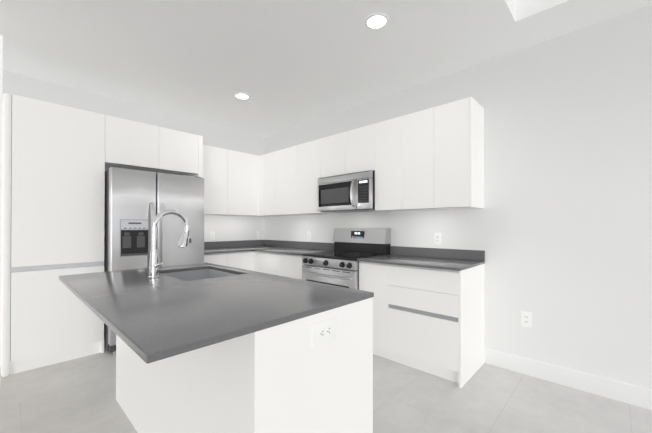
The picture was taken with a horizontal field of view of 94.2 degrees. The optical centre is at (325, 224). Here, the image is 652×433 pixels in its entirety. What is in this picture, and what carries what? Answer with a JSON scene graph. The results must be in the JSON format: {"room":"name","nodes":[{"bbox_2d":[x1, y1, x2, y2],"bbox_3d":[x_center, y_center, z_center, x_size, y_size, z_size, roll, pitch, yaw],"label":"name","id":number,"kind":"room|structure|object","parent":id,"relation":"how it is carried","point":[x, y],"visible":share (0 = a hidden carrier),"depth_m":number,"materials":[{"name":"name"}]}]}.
{"room":"kitchen","nodes":[
{"label":"kitchen","id":0,"kind":"room"},
{"bbox_2d":[0,35,2,365],"bbox_3d":[-3.043,-0.310,2.364,0.760,3.100,0.708,0,0,43],"label":"wall","id":1,"kind":"structure","parent":0,"point":[1,92],"depth_m":2.36,"materials":[{"name":"white paint"}]},
{"bbox_2d":[1,70,264,318],"bbox_3d":[-2.339,-0.301,3.755,0.120,3.100,3.700,0,0,43],"label":"wall","id":2,"kind":"structure","parent":0,"point":[231,228],"depth_m":3.99,"materials":[{"name":"paint"}]},
{"bbox_2d":[210,232,214,239],"bbox_3d":[-1.644,0.159,4.396,0.006,0.118,0.074,0,0,43],"label":"outlet","id":3,"kind":"object","parent":2,"relation":"attached to","point":[212,235],"visible":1,"depth_m":4.39,"materials":[{"name":"white plastic"}]},
{"bbox_2d":[203,145,258,216],"bbox_3d":[-1.488,-0.591,4.315,0.346,0.906,0.944,0,0,43],"label":"upper cabinet","id":4,"kind":"object","parent":2,"relation":"attached to","point":[231,178],"depth_m":4.23,"materials":[{"name":"white"}]},
{"bbox_2d":[0,347,651,432],"bbox_3d":[-0.305,1.276,-0.077,8.320,0.100,6.720,0,0,43],"label":"floor","id":5,"kind":"structure","parent":0,"point":[77,395],"depth_m":2.09,"materials":[{"name":"tile"}]},
{"bbox_2d":[1,93,202,376],"bbox_3d":[-2.281,0.085,3.269,0.618,2.322,1.655,0,0,43],"label":"tall cabinet","id":6,"kind":"object","parent":5,"relation":"on","point":[58,160],"visible":0.96,"depth_m":2.70,"materials":[{"name":"white"}]},
{"bbox_2d":[104,166,203,354],"bbox_3d":[-1.964,0.346,3.406,0.828,1.800,0.906,0,0,43],"label":"fridge","id":7,"kind":"object","parent":5,"relation":"on","point":[137,202],"visible":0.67,"depth_m":3.06,"materials":[{"name":"silver metal"}]},
{"bbox_2d":[116,267,373,432],"bbox_3d":[-0.632,0.791,1.793,1.730,0.892,0.656,0,0,43],"label":"kitchen island","id":8,"kind":"object","parent":5,"relation":"on","point":[207,348],"depth_m":1.21,"materials":[{"name":"white wood"}]},
{"bbox_2d":[59,263,373,366],"bbox_3d":[-0.736,0.342,1.685,1.735,0.039,0.968,0,0,43],"label":"island countertop","id":9,"kind":"structure","parent":8,"relation":"on","point":[160,318],"depth_m":1.25,"materials":[{"name":"grey stone"}]},
{"bbox_2d":[148,209,190,277],"bbox_3d":[-0.961,0.112,1.899,0.147,0.420,0.246,0,0,43],"label":"faucet","id":10,"kind":"object","parent":9,"relation":"on","point":[154,264],"visible":1,"depth_m":1.86,"materials":[{"name":"silver metal"}]},
{"bbox_2d":[312,317,336,347],"bbox_3d":[-0.004,0.421,1.194,0.006,0.088,0.140,0,0,43],"label":"outlet","id":11,"kind":"object","parent":8,"relation":"attached to","point":[325,331],"visible":1,"depth_m":1.19,"materials":[{"name":"white plastic"}]},
{"bbox_2d":[204,252,315,279],"bbox_3d":[-0.884,0.804,4.002,1.642,0.892,1.328,0,0,43],"label":"base cabinet","id":12,"kind":"object","parent":5,"relation":"on","point":[286,266],"depth_m":3.86,"materials":[{"name":"white"}]},
{"bbox_2d":[204,244,331,259],"bbox_3d":[-0.884,0.347,4.005,1.642,0.022,1.328,0,0,43],"label":"countertop","id":13,"kind":"structure","parent":12,"relation":"on","point":[254,251],"depth_m":4.07,"materials":[{"name":"grey stone"}]},
{"bbox_2d":[302,228,390,289],"bbox_3d":[0.205,0.642,3.402,0.764,1.208,0.712,0,0,43],"label":"range","id":14,"kind":"object","parent":5,"relation":"on","point":[338,265],"visible":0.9,"depth_m":3.34,"materials":[{"name":"grey metal"}]},
{"bbox_2d":[357,260,484,387],"bbox_3d":[0.875,0.797,2.849,0.966,0.892,0.596,0,0,43],"label":"base cabinet","id":15,"kind":"object","parent":5,"relation":"on","point":[429,310],"depth_m":2.53,"materials":[{"name":"white wood"}]},
{"bbox_2d":[360,256,483,271],"bbox_3d":[0.867,0.340,2.840,0.970,0.022,0.624,0,0,43],"label":"countertop","id":16,"kind":"structure","parent":15,"relation":"on","point":[408,261],"depth_m":2.72,"materials":[{"name":"grey stone"}]},
{"bbox_2d":[0,0,651,136],"bbox_3d":[-0.305,-1.694,-0.059,8.320,0.400,6.720,0,0,43],"label":"ceiling","id":17,"kind":"structure","parent":0,"point":[285,64],"depth_m":2.51,"materials":[{"name":"white paint"}]},
{"bbox_2d":[234,93,249,99],"bbox_3d":[-0.957,-1.468,3.464,0.176,0.007,0.176,0,0,43],"label":"recessed light","id":18,"kind":"object","parent":17,"relation":"in","point":[243,96],"visible":1,"depth_m":3.46,"materials":[{"name":"white"}]},
{"bbox_2d":[365,13,388,29],"bbox_3d":[0.369,-1.476,2.203,0.176,0.007,0.176,0,0,43],"label":"recessed light","id":19,"kind":"object","parent":17,"relation":"in","point":[375,21],"visible":1,"depth_m":2.20,"materials":[{"name":"white"}]},
{"bbox_2d":[264,5,651,389],"bbox_3d":[1.956,-0.310,2.336,8.320,3.100,0.120,0,0,43],"label":"wall","id":20,"kind":"structure","parent":0,"point":[557,229],"depth_m":2.38,"materials":[{"name":"paint"}]},
{"bbox_2d":[263,151,274,216],"bbox_3d":[-0.708,-0.590,4.519,0.302,0.906,0.346,0,0,43],"label":"upper cabinet","id":21,"kind":"object","parent":20,"relation":"attached to","point":[269,158],"depth_m":4.40,"materials":[{"name":"white wood"}]},
{"bbox_2d":[275,146,294,215],"bbox_3d":[-0.434,-0.592,4.261,0.450,0.906,0.346,0,0,43],"label":"upper cabinet","id":22,"kind":"object","parent":20,"relation":"attached to","point":[284,158],"depth_m":4.14,"materials":[{"name":"white"}]},
{"bbox_2d":[307,231,310,239],"bbox_3d":[-0.240,0.154,4.311,0.074,0.118,0.006,0,0,43],"label":"outlet","id":23,"kind":"object","parent":20,"relation":"attached to","point":[308,235],"visible":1,"depth_m":4.32,"materials":[{"name":"white plastic"}]},
{"bbox_2d":[295,139,334,215],"bbox_3d":[-0.108,-0.593,3.954,0.446,0.906,0.346,0,0,43],"label":"upper cabinet","id":24,"kind":"object","parent":20,"relation":"attached to","point":[306,154],"depth_m":3.85,"materials":[{"name":"white"}]},
{"bbox_2d":[319,132,342,213],"bbox_3d":[0.196,-0.595,3.668,0.389,0.906,0.346,0,0,43],"label":"upper cabinet","id":25,"kind":"object","parent":20,"relation":"attached to","point":[330,147],"depth_m":3.57,"materials":[{"name":"white wood"}]},
{"bbox_2d":[343,125,370,173],"bbox_3d":[0.479,-0.597,3.401,0.389,0.906,0.346,0,0,43],"label":"upper cabinet","id":26,"kind":"object","parent":20,"relation":"attached to","point":[356,142],"depth_m":3.30,"materials":[{"name":"white"}]},
{"bbox_2d":[317,170,374,212],"bbox_3d":[0.297,-0.359,3.490,0.766,0.404,0.461,0,0,43],"label":"microwave","id":27,"kind":"object","parent":26,"relation":"attached to","point":[350,192],"visible":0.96,"depth_m":3.31,"materials":[{"name":"silver metal"}]},
{"bbox_2d":[371,117,398,211],"bbox_3d":[0.736,-0.598,3.160,0.316,0.906,0.346,0,0,43],"label":"upper cabinet","id":28,"kind":"object","parent":20,"relation":"attached to","point":[384,134],"depth_m":3.05,"materials":[{"name":"white"}]},
{"bbox_2d":[399,108,442,211],"bbox_3d":[0.966,-0.599,2.943,0.316,0.906,0.346,0,0,43],"label":"upper cabinet","id":29,"kind":"object","parent":20,"relation":"attached to","point":[430,159],"depth_m":2.83,"materials":[{"name":"white wood"}]},
{"bbox_2d":[388,246,483,259],"bbox_3d":[1.074,0.282,3.060,0.970,0.096,0.020,0,0,43],"label":"backsplash","id":30,"kind":"structure","parent":20,"relation":"attached to","point":[445,254],"depth_m":2.99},
{"bbox_2d":[434,233,440,244],"bbox_3d":[1.118,0.139,3.033,0.074,0.118,0.006,0,0,43],"label":"outlet","id":31,"kind":"object","parent":20,"relation":"attached to","point":[437,238],"visible":1,"depth_m":3.03,"materials":[{"name":"white plastic"}]},
{"bbox_2d":[431,97,483,209],"bbox_3d":[1.197,-0.601,2.726,0.318,0.906,0.346,0,0,43],"label":"upper cabinet","id":32,"kind":"object","parent":20,"relation":"attached to","point":[457,127],"depth_m":2.60,"materials":[{"name":"white"}]},
{"bbox_2d":[521,311,531,327],"bbox_3d":[1.662,0.783,2.518,0.080,0.125,0.006,0,0,43],"label":"outlet","id":33,"kind":"object","parent":20,"relation":"attached to","point":[526,319],"visible":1,"depth_m":2.51,"materials":[{"name":"white plastic"}]},
{"bbox_2d":[485,348,651,409],"bbox_3d":[3.185,1.165,1.077,4.817,0.135,0.014,0,0,43],"label":"baseboard","id":34,"kind":"structure","parent":20,"relation":"attached to","point":[638,396],"depth_m":2.29,"materials":[{"name":"white wood"}]}
]}

